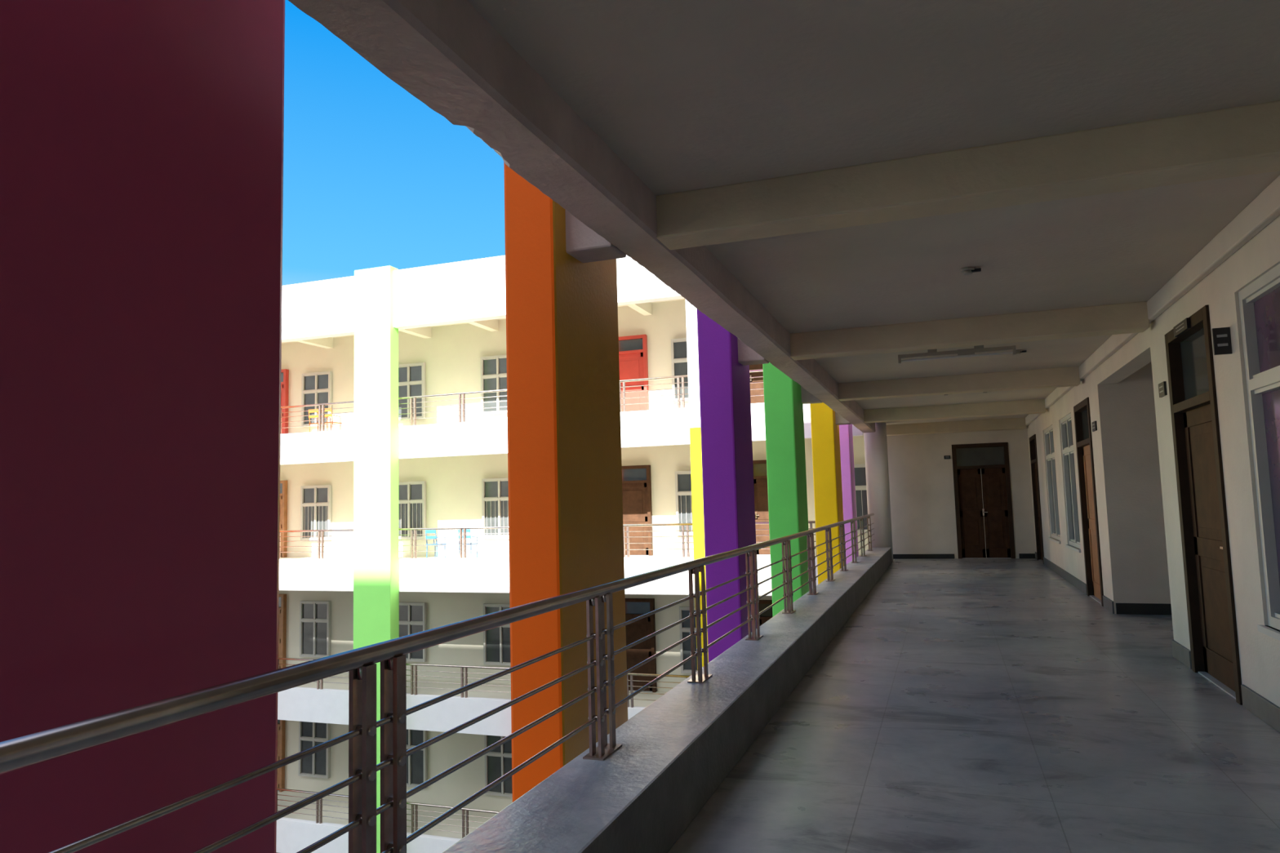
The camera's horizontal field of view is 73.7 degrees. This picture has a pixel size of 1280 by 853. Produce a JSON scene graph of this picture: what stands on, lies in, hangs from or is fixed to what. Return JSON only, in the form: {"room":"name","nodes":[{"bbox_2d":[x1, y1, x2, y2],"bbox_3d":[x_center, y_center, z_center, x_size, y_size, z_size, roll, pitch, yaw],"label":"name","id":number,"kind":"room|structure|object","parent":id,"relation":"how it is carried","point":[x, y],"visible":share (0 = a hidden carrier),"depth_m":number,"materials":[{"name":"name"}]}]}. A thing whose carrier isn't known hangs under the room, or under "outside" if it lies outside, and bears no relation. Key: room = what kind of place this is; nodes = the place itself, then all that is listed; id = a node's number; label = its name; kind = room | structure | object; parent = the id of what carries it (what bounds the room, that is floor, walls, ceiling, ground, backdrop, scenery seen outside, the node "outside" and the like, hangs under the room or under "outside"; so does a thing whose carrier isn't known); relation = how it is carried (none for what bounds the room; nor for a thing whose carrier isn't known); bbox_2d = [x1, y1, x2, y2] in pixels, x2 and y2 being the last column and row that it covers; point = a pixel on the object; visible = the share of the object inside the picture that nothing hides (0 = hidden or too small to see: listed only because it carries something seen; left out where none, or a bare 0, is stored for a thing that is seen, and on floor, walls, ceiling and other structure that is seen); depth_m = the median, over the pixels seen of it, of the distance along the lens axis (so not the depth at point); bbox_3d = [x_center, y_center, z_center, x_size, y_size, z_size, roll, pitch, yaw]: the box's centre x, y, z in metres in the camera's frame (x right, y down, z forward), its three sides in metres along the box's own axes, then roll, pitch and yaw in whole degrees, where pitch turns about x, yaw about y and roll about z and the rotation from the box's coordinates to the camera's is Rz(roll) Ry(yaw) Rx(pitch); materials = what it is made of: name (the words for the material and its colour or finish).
{"room":"school corridor","nodes":[
{"label":"school corridor","id":0,"kind":"room"},
{"bbox_2d":[280,402,863,465],"bbox_3d":[-7.102,0.477,24.549,26.250,0.920,0.200,-3,-5,19],"label":"parapet","id":1,"kind":"object","parent":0,"point":[663,427],"depth_m":23.60,"materials":[{"name":"white paint"}]},
{"bbox_2d":[466,0,1279,425],"bbox_3d":[4.851,-1.472,7.061,7.400,0.580,26.300,-3,-5,19],"label":"ceiling","id":2,"kind":"structure","parent":0,"point":[689,95],"depth_m":3.72,"materials":[{"name":"paint"}]},
{"bbox_2d":[288,0,875,432],"bbox_3d":[0.986,-1.238,7.637,0.285,0.915,24.820,-3,-5,19],"label":"beam","id":3,"kind":"structure","parent":2,"relation":"attached to","point":[445,54],"depth_m":3.42,"materials":[{"name":"paint"}]},
{"bbox_2d":[564,100,1279,262],"bbox_3d":[1.371,-1.308,4.347,3.765,0.460,0.250,-3,-5,19],"label":"ceiling beam","id":4,"kind":"structure","parent":2,"relation":"attached to","point":[1241,140],"depth_m":4.15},
{"bbox_2d":[835,399,1045,425],"bbox_3d":[5.614,-0.368,16.206,3.765,0.460,0.250,-3,-5,19],"label":"ceiling beam","id":5,"kind":"structure","parent":2,"relation":"attached to","point":[1036,406],"depth_m":15.99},
{"bbox_2d":[800,366,1080,404],"bbox_3d":[4.203,-0.680,12.262,3.765,0.460,0.250,-3,-5,19],"label":"ceiling beam","id":6,"kind":"structure","parent":2,"relation":"attached to","point":[1060,376],"depth_m":12.04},
{"bbox_2d":[737,301,1149,365],"bbox_3d":[2.809,-0.989,8.366,3.765,0.460,0.250,-3,-5,19],"label":"ceiling beam","id":7,"kind":"structure","parent":2,"relation":"attached to","point":[1125,317],"depth_m":8.13,"materials":[{"name":"white paint"}]},
{"bbox_2d":[886,417,1026,435],"bbox_3d":[7.239,0.015,19.908,3.210,0.245,0.350,-3,-5,19],"label":"ceiling beam","id":8,"kind":"structure","parent":2,"relation":"attached to","point":[1011,424],"depth_m":19.71,"materials":[{"name":"white paint"}]},
{"bbox_2d":[897,345,1016,364],"bbox_3d":[3.609,-0.837,9.756,1.260,0.140,0.080,-3,-5,19],"label":"tube light","id":9,"kind":"object","parent":2,"relation":"attached to","point":[978,348],"visible":0.96,"depth_m":9.72,"materials":[{"name":"plastic"}]},
{"bbox_2d":[960,266,981,275],"bbox_3d":[2.461,-1.157,6.347,0.140,0.045,0.100,-3,-5,19],"label":"ceiling light","id":10,"kind":"object","parent":2,"relation":"attached to","point":[966,270],"depth_m":6.32,"materials":[{"name":"plastic"}]},
{"bbox_2d":[1016,349,1026,354],"bbox_3d":[4.484,-0.880,10.074,0.140,0.045,0.100,-3,-5,19],"label":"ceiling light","id":11,"kind":"object","parent":2,"relation":"attached to","point":[1018,351],"depth_m":10.05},
{"bbox_2d":[1025,174,1279,426],"bbox_3d":[4.409,-1.072,7.188,0.060,0.170,26.300,-3,-5,19],"label":"ceiling beam","id":12,"kind":"structure","parent":2,"relation":"attached to","point":[1264,208],"depth_m":6.01,"materials":[{"name":"white paint"}]},
{"bbox_2d":[886,426,1035,558],"bbox_3d":[7.534,1.488,19.989,3.410,3.170,0.220,-3,-5,19],"label":"wall","id":13,"kind":"structure","parent":0,"point":[922,500],"depth_m":20.07,"materials":[{"name":"beige paint"}]},
{"bbox_2d":[943,455,950,458],"bbox_3d":[7.213,0.723,20.035,0.140,0.080,0.022,-3,-5,19],"label":"door sign","id":14,"kind":"object","parent":13,"relation":"attached to","point":[944,456],"visible":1,"depth_m":20.03,"materials":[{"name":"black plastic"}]},
{"bbox_2d":[893,553,1035,559],"bbox_3d":[7.441,3.008,19.774,3.130,0.110,0.020,-3,-5,19],"label":"baseboard","id":15,"kind":"structure","parent":13,"relation":"attached to","point":[1020,555],"depth_m":19.98,"materials":[{"name":"black tile"}]},
{"bbox_2d":[951,442,1015,559],"bbox_3d":[7.941,1.719,19.766,1.220,2.650,0.150,-3,-5,19],"label":"door","id":16,"kind":"structure","parent":13,"relation":"in","point":[993,459],"depth_m":19.76,"materials":[{"name":"brown wood"}]},
{"bbox_2d":[667,558,1279,852],"bbox_3d":[5.032,2.093,6.714,7.220,0.250,26.300,-3,-5,19],"label":"floor","id":17,"kind":"structure","parent":0,"point":[963,705],"depth_m":5.15,"materials":[{"name":"stone"}]},
{"bbox_2d":[442,546,892,852],"bbox_3d":[1.209,1.956,7.400,0.460,0.350,25.000,-3,-5,19],"label":"curb","id":18,"kind":"object","parent":17,"relation":"on","point":[675,753],"visible":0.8,"depth_m":4.16,"materials":[{"name":"grey concrete"}]},
{"bbox_2d":[0,513,875,852],"bbox_3d":[1.088,1.411,7.540,0.100,0.767,24.900,-3,-5,19],"label":"balcony railing","id":19,"kind":"object","parent":18,"relation":"on","point":[16,753],"visible":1,"depth_m":2.48,"materials":[{"name":"silver metal"}]},
{"bbox_2d":[863,422,893,562],"bbox_3d":[5.469,1.509,19.597,0.510,3.170,0.510,-3,-5,19],"label":"end column","id":20,"kind":"structure","parent":17,"relation":"on","point":[877,487],"depth_m":19.41,"materials":[{"name":"white paint"}]},
{"bbox_2d":[1117,362,1170,604],"bbox_3d":[7.794,0.579,9.839,3.930,3.170,0.200,-3,-5,19],"label":"wall","id":21,"kind":"structure","parent":0,"point":[1146,526],"depth_m":10.33,"materials":[{"name":"beige paint"}]},
{"bbox_2d":[1115,603,1171,615],"bbox_3d":[7.704,2.090,9.635,4.130,0.130,0.020,-3,-5,19],"label":"baseboard","id":22,"kind":"structure","parent":21,"relation":"attached to","point":[1121,608],"depth_m":10.22,"materials":[{"name":"black tile"}]},
{"bbox_2d":[1026,215,1279,707],"bbox_3d":[4.581,0.414,7.008,0.220,3.170,26.300,-3,-5,19],"label":"wall","id":23,"kind":"structure","parent":0,"point":[1259,652],"depth_m":7.29,"materials":[{"name":"beige paint"}]},
{"bbox_2d":[1029,434,1044,564],"bbox_3d":[8.584,1.548,18.320,0.150,2.700,1.300,-3,-5,19],"label":"door","id":24,"kind":"structure","parent":23,"relation":"in","point":[1033,444],"depth_m":18.78,"materials":[{"name":"brown wood"}]},
{"bbox_2d":[1044,425,1061,544],"bbox_3d":[7.626,1.061,15.719,0.150,2.100,1.660,-3,-5,19],"label":"window","id":25,"kind":"structure","parent":23,"relation":"in","point":[1048,433],"depth_m":16.04,"materials":[{"name":"glass"}]},
{"bbox_2d":[1060,413,1080,552],"bbox_3d":[6.811,0.880,13.442,0.150,2.100,1.510,-3,-5,19],"label":"window","id":26,"kind":"structure","parent":23,"relation":"in","point":[1066,422],"depth_m":13.68,"materials":[{"name":"glass"}]},
{"bbox_2d":[1073,397,1103,606],"bbox_3d":[6.215,1.013,11.701,0.150,2.720,1.300,-3,-5,19],"label":"door","id":27,"kind":"structure","parent":23,"relation":"in","point":[1090,525],"depth_m":12.05,"materials":[{"name":"brown wood"}]},
{"bbox_2d":[1091,421,1097,431],"bbox_3d":[5.800,-0.002,10.892,0.022,0.120,0.250,-3,-5,19],"label":"door sign","id":28,"kind":"object","parent":23,"relation":"attached to","point":[1094,424],"visible":1,"depth_m":10.83,"materials":[{"name":"black plastic"}]},
{"bbox_2d":[1035,551,1279,733],"bbox_3d":[4.505,1.923,6.905,0.020,0.150,26.280,-3,-5,19],"label":"baseboard","id":29,"kind":"structure","parent":23,"relation":"attached to","point":[1260,707],"depth_m":5.81,"materials":[{"name":"tile"}]},
{"bbox_2d":[1158,381,1167,397],"bbox_3d":[4.571,-0.324,7.465,0.022,0.120,0.200,-3,-5,19],"label":"door sign","id":30,"kind":"object","parent":23,"relation":"attached to","point":[1162,391],"visible":1,"depth_m":7.42,"materials":[{"name":"black plastic"}]},
{"bbox_2d":[1164,304,1242,705],"bbox_3d":[4.366,0.564,6.541,0.150,2.800,1.220,-3,-5,19],"label":"door","id":31,"kind":"structure","parent":23,"relation":"in","point":[1203,520],"depth_m":6.69,"materials":[{"name":"brown wood"}]},
{"bbox_2d":[1173,317,1191,337],"bbox_3d":[4.246,-0.775,6.690,0.025,0.080,0.400,-3,-5,19],"label":"door sign","id":32,"kind":"object","parent":31,"relation":"attached to","point":[1184,325],"visible":1,"depth_m":6.64,"materials":[{"name":"black plastic"}]},
{"bbox_2d":[1211,327,1232,355],"bbox_3d":[3.896,-0.572,5.712,0.100,0.180,0.022,-3,-5,19],"label":"door sign","id":33,"kind":"object","parent":23,"relation":"attached to","point":[1221,336],"visible":1,"depth_m":5.70,"materials":[{"name":"black plastic"}]},
{"bbox_2d":[1238,263,1279,640],"bbox_3d":[3.698,0.151,4.746,0.150,2.180,1.580,-3,-5,19],"label":"window","id":34,"kind":"structure","parent":23,"relation":"in","point":[1260,300],"depth_m":5.34,"materials":[{"name":"glass"}]},
{"label":"outside","id":35,"kind":"structure","parent":0,"visible":0},
{"bbox_3d":[-14.109,12.179,-11.893,140.000,0.200,150.000,-3,-5,19],"label":"ground","id":36,"kind":"structure","parent":35,"visible":0},
{"bbox_2d":[0,0,284,852],"bbox_3d":[-1.359,2.731,2.059,0.340,20.400,0.920,-3,-5,19],"label":"column","id":37,"kind":"structure","parent":36,"relation":"on","point":[141,141],"depth_m":2.20,"materials":[{"name":"red paint"}]},
{"bbox_2d":[353,265,399,852],"bbox_3d":[-7.404,5.217,23.946,1.240,19.650,0.410,-3,-5,19],"label":"column","id":38,"kind":"structure","parent":36,"relation":"on","point":[375,433],"depth_m":24.11,"materials":[{"name":"paint"}]},
{"bbox_2d":[503,161,627,802],"bbox_3d":[-0.348,2.951,4.843,0.310,20.400,0.980,-3,-5,19],"label":"column","id":39,"kind":"structure","parent":36,"relation":"on","point":[566,531],"depth_m":4.70,"materials":[{"name":"orange paint"}]},
{"bbox_2d":[279,299,986,811],"bbox_3d":[-2.402,5.409,25.086,34.200,19.200,0.300,-3,-5,19],"label":"wall","id":40,"kind":"structure","parent":36,"relation":"on","point":[453,353],"depth_m":26.38,"materials":[{"name":"beige paint"}]},
{"bbox_2d":[276,720,285,791],"bbox_3d":[-12.146,10.570,27.919,1.200,2.550,0.150,-3,-5,19],"label":"door","id":41,"kind":"structure","parent":40,"relation":"in","point":[281,723],"depth_m":27.71,"materials":[{"name":"brown wood"}]},
{"bbox_2d":[278,593,286,668],"bbox_3d":[-12.247,6.836,28.251,1.200,2.550,0.150,-3,-5,19],"label":"door","id":42,"kind":"structure","parent":40,"relation":"in","point":[282,597],"depth_m":28.07,"materials":[{"name":"brown wood"}]},
{"bbox_2d":[279,480,287,557],"bbox_3d":[-12.348,3.102,28.583,1.200,2.550,0.150,-3,-5,19],"label":"door","id":43,"kind":"structure","parent":40,"relation":"in","point":[283,484],"depth_m":28.39,"materials":[{"name":"brown wood"}]},
{"bbox_2d":[280,368,288,434],"bbox_3d":[-12.449,-0.632,28.915,1.200,2.550,0.150,-3,-5,19],"label":"door","id":44,"kind":"structure","parent":40,"relation":"in","point":[284,372],"depth_m":28.74,"materials":[{"name":"red paint"}]},
{"bbox_2d":[298,721,329,778],"bbox_3d":[-10.432,10.300,27.327,1.150,1.790,0.100,-3,-5,19],"label":"window","id":45,"kind":"structure","parent":40,"relation":"in","point":[317,765],"depth_m":27.31,"materials":[{"name":"grey glass"}]},
{"bbox_2d":[299,600,330,657],"bbox_3d":[-10.533,6.566,27.659,1.150,1.790,0.100,-3,-5,19],"label":"window","id":46,"kind":"structure","parent":40,"relation":"in","point":[314,615],"depth_m":27.65,"materials":[{"name":"grey glass"}]},
{"bbox_2d":[300,484,331,540],"bbox_3d":[-10.634,2.832,27.991,1.150,1.790,0.100,-3,-5,19],"label":"window","id":47,"kind":"structure","parent":40,"relation":"in","point":[315,500],"depth_m":27.99,"materials":[{"name":"white glass"}]},
{"bbox_2d":[301,371,332,426],"bbox_3d":[-10.735,-0.902,28.323,1.150,1.790,0.100,-3,-5,19],"label":"window","id":48,"kind":"structure","parent":40,"relation":"in","point":[316,387],"depth_m":28.34,"materials":[{"name":"white glass"}]},
{"bbox_2d":[277,791,496,839],"bbox_3d":[-6.332,11.545,24.670,26.400,0.280,2.210,-3,-5,19],"label":"gallery slab","id":49,"kind":"object","parent":40,"relation":"attached to","point":[422,819],"depth_m":25.20,"materials":[{"name":"white paint"}]},
{"bbox_2d":[275,817,460,852],"bbox_3d":[-6.799,11.679,23.553,26.250,0.920,0.200,-3,-5,19],"label":"parapet","id":50,"kind":"object","parent":49,"relation":"on","point":[293,835],"depth_m":24.28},
{"bbox_2d":[398,362,425,421],"bbox_3d":[-7.346,-1.100,27.126,1.150,1.790,0.100,-3,-5,19],"label":"window","id":51,"kind":"structure","parent":40,"relation":"in","point":[411,376],"depth_m":27.09,"materials":[{"name":"white glass"}]},
{"bbox_2d":[398,481,426,539],"bbox_3d":[-7.245,2.634,26.794,1.150,1.790,0.100,-3,-5,19],"label":"window","id":52,"kind":"structure","parent":40,"relation":"in","point":[411,495],"depth_m":26.75,"materials":[{"name":"white glass"}]},
{"bbox_2d":[399,602,426,662],"bbox_3d":[-7.144,6.368,26.462,1.150,1.790,0.100,-3,-5,19],"label":"window","id":53,"kind":"structure","parent":40,"relation":"in","point":[412,615],"depth_m":26.43,"materials":[{"name":"grey glass"}]},
{"bbox_2d":[406,728,426,788],"bbox_3d":[-7.043,10.102,26.130,1.150,1.790,0.100,-3,-5,19],"label":"window","id":54,"kind":"structure","parent":40,"relation":"in","point":[416,762],"depth_m":26.05,"materials":[{"name":"grey glass"}]},
{"bbox_2d":[297,302,652,348],"bbox_3d":[-6.727,-3.082,25.975,23.040,0.340,2.200,-3,-5,19],"label":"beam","id":55,"kind":"structure","parent":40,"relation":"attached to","point":[645,308],"depth_m":26.18,"materials":[{"name":"white paint"}]},
{"bbox_2d":[296,675,666,706],"bbox_3d":[-6.433,7.811,25.002,26.400,0.280,2.210,-3,-5,19],"label":"gallery slab","id":56,"kind":"object","parent":40,"relation":"attached to","point":[637,703],"depth_m":24.76,"materials":[{"name":"white concrete"}]},
{"bbox_2d":[277,687,646,736],"bbox_3d":[-6.900,7.945,23.885,26.250,0.920,0.200,-3,-5,19],"label":"parapet","id":57,"kind":"object","parent":56,"relation":"on","point":[331,706],"depth_m":23.45,"materials":[{"name":"white paint"}]},
{"bbox_2d":[281,298,685,343],"bbox_3d":[-6.822,-3.390,25.981,26.250,0.280,2.300,-3,-5,19],"label":"roof slab","id":58,"kind":"structure","parent":40,"relation":"on","point":[678,299],"depth_m":26.70,"materials":[{"name":"white paint"}]},
{"bbox_2d":[281,254,684,342],"bbox_3d":[-7.271,-3.638,24.750,26.250,1.660,0.350,-3,-5,19],"label":"roof parapet","id":59,"kind":"object","parent":58,"relation":"on","point":[472,290],"depth_m":24.08,"materials":[{"name":"white paint"}]},
{"bbox_2d":[480,355,506,415],"bbox_3d":[-4.333,-1.276,26.062,1.150,1.790,0.100,-3,-5,19],"label":"window","id":60,"kind":"structure","parent":40,"relation":"in","point":[493,368],"depth_m":26.11,"materials":[{"name":"white glass"}]},
{"bbox_2d":[481,477,508,537],"bbox_3d":[-4.232,2.458,25.730,1.150,1.790,0.100,-3,-5,19],"label":"window","id":61,"kind":"structure","parent":40,"relation":"in","point":[495,491],"depth_m":25.77,"materials":[{"name":"white glass"}]},
{"bbox_2d":[483,603,510,666],"bbox_3d":[-4.131,6.192,25.398,1.150,1.790,0.100,-3,-5,19],"label":"window","id":62,"kind":"structure","parent":40,"relation":"in","point":[496,641],"depth_m":25.43,"materials":[{"name":"grey glass"}]},
{"bbox_2d":[484,734,512,797],"bbox_3d":[-4.030,9.926,25.066,1.150,1.790,0.100,-3,-5,19],"label":"window","id":63,"kind":"structure","parent":40,"relation":"in","point":[498,762],"depth_m":25.10,"materials":[{"name":"grey glass"}]},
{"bbox_2d":[280,554,860,559],"bbox_3d":[-6.535,4.077,25.334,26.400,0.280,2.210,-3,-5,19],"label":"gallery slab","id":64,"kind":"object","parent":40,"relation":"attached to","point":[654,556],"depth_m":25.58,"materials":[{"name":"white concrete"}]},
{"bbox_2d":[279,556,817,595],"bbox_3d":[-7.001,4.211,24.217,26.250,0.920,0.200,-3,-5,19],"label":"parapet","id":65,"kind":"object","parent":64,"relation":"on","point":[476,575],"depth_m":23.45,"materials":[{"name":"white paint"}]},
{"bbox_2d":[618,334,648,412],"bbox_3d":[-0.304,-1.342,24.626,1.100,2.550,0.150,-3,-5,19],"label":"door","id":66,"kind":"structure","parent":40,"relation":"in","point":[633,349],"depth_m":24.58,"materials":[{"name":"red paint"}]},
{"bbox_2d":[622,465,653,555],"bbox_3d":[-0.203,2.392,24.294,1.100,2.550,0.150,-3,-5,19],"label":"door","id":67,"kind":"structure","parent":40,"relation":"in","point":[636,479],"depth_m":24.24,"materials":[{"name":"brown wood"}]},
{"bbox_2d":[625,598,657,692],"bbox_3d":[-0.102,6.126,23.962,1.100,2.550,0.150,-3,-5,19],"label":"door","id":68,"kind":"structure","parent":40,"relation":"in","point":[639,629],"depth_m":23.91,"materials":[{"name":"brown wood"}]},
{"bbox_2d":[671,337,688,402],"bbox_3d":[1.457,-1.615,24.017,1.150,1.790,0.100,-3,-5,19],"label":"window","id":69,"kind":"structure","parent":40,"relation":"in","point":[678,346],"depth_m":24.14,"materials":[{"name":"white glass"}]},
{"bbox_2d":[675,471,693,535],"bbox_3d":[1.558,2.119,23.685,1.150,1.790,0.100,-3,-5,19],"label":"window","id":70,"kind":"structure","parent":40,"relation":"in","point":[682,478],"depth_m":23.80,"materials":[{"name":"white glass"}]},
{"bbox_2d":[679,606,697,673],"bbox_3d":[1.659,5.853,23.353,1.150,1.790,0.100,-3,-5,19],"label":"window","id":71,"kind":"structure","parent":40,"relation":"in","point":[684,611],"depth_m":23.48,"materials":[{"name":"grey glass"}]},
{"bbox_2d":[749,364,764,403],"bbox_3d":[3.392,-1.558,23.320,1.050,2.550,0.150,-3,-5,19],"label":"door","id":72,"kind":"structure","parent":40,"relation":"in","point":[753,399],"depth_m":23.36,"materials":[{"name":"brown wood"}]},
{"bbox_2d":[752,459,770,555],"bbox_3d":[3.493,2.176,22.988,1.050,2.550,0.150,-3,-5,19],"label":"door","id":73,"kind":"structure","parent":40,"relation":"in","point":[760,473],"depth_m":23.07,"materials":[{"name":"brown wood"}]},
{"bbox_2d":[759,600,773,626],"bbox_3d":[3.594,5.910,22.656,1.050,2.550,0.150,-3,-5,19],"label":"door","id":74,"kind":"structure","parent":40,"relation":"in","point":[767,615],"depth_m":22.80,"materials":[{"name":"brown wood"}]},
{"bbox_2d":[853,463,867,533],"bbox_3d":[5.559,1.885,22.272,1.050,1.790,0.100,-3,-5,19],"label":"window","id":75,"kind":"structure","parent":40,"relation":"in","point":[860,469],"depth_m":22.21,"materials":[{"name":"white glass"}]},
{"bbox_3d":[-6.322,11.854,24.647,23.040,0.340,2.200,-3,-5,19],"label":"gallery ceiling beams","id":76,"kind":"object","parent":40,"relation":"attached to","visible":0},
{"bbox_2d":[276,787,499,838],"bbox_3d":[-7.034,10.810,23.706,25.600,0.850,0.070,-3,-5,19],"label":"balcony railing","id":77,"kind":"object","parent":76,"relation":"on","point":[319,811],"visible":0.2,"depth_m":23.40,"materials":[{"name":"silver metal"}]},
{"bbox_3d":[-6.423,8.120,24.979,23.040,0.340,2.200,-3,-5,19],"label":"gallery ceiling beams","id":78,"kind":"object","parent":40,"relation":"attached to","visible":0},
{"bbox_2d":[278,657,689,707],"bbox_3d":[-7.135,7.076,24.038,25.600,0.850,0.070,-3,-5,19],"label":"balcony railing","id":79,"kind":"object","parent":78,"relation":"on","point":[320,682],"visible":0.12,"depth_m":23.21,"materials":[{"name":"silver metal"}]},
{"bbox_3d":[-6.524,4.386,25.311,23.040,0.340,2.200,-3,-5,19],"label":"gallery ceiling beams","id":80,"kind":"object","parent":40,"relation":"attached to","visible":0},
{"bbox_2d":[425,529,446,558],"bbox_3d":[-5.886,3.408,24.575,0.445,0.882,0.452,-4,-6,27],"label":"chair","id":81,"kind":"object","parent":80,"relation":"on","point":[426,531],"visible":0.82,"depth_m":24.48,"materials":[{"name":"blue plastic"}]},
{"bbox_2d":[457,528,478,558],"bbox_3d":[-4.911,3.361,24.336,0.445,0.882,0.452,-3,-5,16],"label":"chair","id":82,"kind":"object","parent":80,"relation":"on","point":[467,530],"visible":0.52,"depth_m":24.18,"materials":[{"name":"blue plastic"}]},
{"bbox_2d":[279,520,817,559],"bbox_3d":[-7.236,3.342,24.370,25.600,0.850,0.070,-3,-5,19],"label":"balcony railing","id":83,"kind":"object","parent":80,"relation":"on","point":[321,535],"visible":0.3,"depth_m":23.52,"materials":[{"name":"silver metal"}]},
{"bbox_3d":[-6.626,0.652,25.643,23.040,0.340,2.200,-3,-5,19],"label":"gallery ceiling beams","id":84,"kind":"object","parent":40,"relation":"attached to","visible":0},
{"bbox_2d":[308,408,328,431],"bbox_3d":[-9.985,-0.078,26.478,0.445,0.882,0.452,-4,-5,22],"label":"chair","id":85,"kind":"object","parent":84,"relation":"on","point":[311,411],"visible":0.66,"depth_m":26.36,"materials":[{"name":"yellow plastic"}]},
{"bbox_2d":[324,408,342,431],"bbox_3d":[-9.514,-0.105,26.311,0.445,0.882,0.452,-4,-5,22],"label":"chair","id":86,"kind":"object","parent":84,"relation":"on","point":[329,415],"visible":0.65,"depth_m":26.16,"materials":[{"name":"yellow plastic"}]},
{"bbox_2d":[280,368,764,434],"bbox_3d":[-7.337,-0.392,24.702,25.600,0.850,0.070,-3,-5,19],"label":"balcony railing","id":87,"kind":"object","parent":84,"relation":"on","point":[322,409],"visible":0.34,"depth_m":23.86,"materials":[{"name":"silver metal"}]},
{"bbox_2d":[685,299,708,671],"bbox_3d":[1.936,4.671,20.648,1.100,19.650,0.410,-3,-5,19],"label":"column","id":88,"kind":"structure","parent":36,"relation":"on","point":[691,311],"depth_m":20.97,"materials":[{"name":"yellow paint"}]},
{"bbox_2d":[696,308,756,662],"bbox_3d":[1.002,3.255,8.676,0.350,20.400,0.850,-3,-5,19],"label":"column","id":89,"kind":"structure","parent":36,"relation":"on","point":[725,403],"depth_m":8.55,"materials":[{"name":"purple paint"}]},
{"bbox_2d":[762,361,810,616],"bbox_3d":[2.221,3.534,12.185,0.420,20.400,0.900,-3,-5,19],"label":"column","id":90,"kind":"structure","parent":36,"relation":"on","point":[788,512],"depth_m":12.04,"materials":[{"name":"green paint"}]},
{"bbox_2d":[809,402,844,584],"bbox_3d":[3.770,3.879,16.529,0.430,20.400,0.950,-3,-5,19],"label":"column","id":91,"kind":"structure","parent":36,"relation":"on","point":[825,439],"depth_m":16.35,"materials":[{"name":"yellow paint"}]},
{"bbox_2d":[839,423,858,564],"bbox_3d":[4.750,4.080,19.091,0.310,20.400,0.850,-3,-5,19],"label":"column","id":92,"kind":"structure","parent":36,"relation":"on","point":[847,469],"depth_m":18.96,"materials":[{"name":"paint"}]}
]}

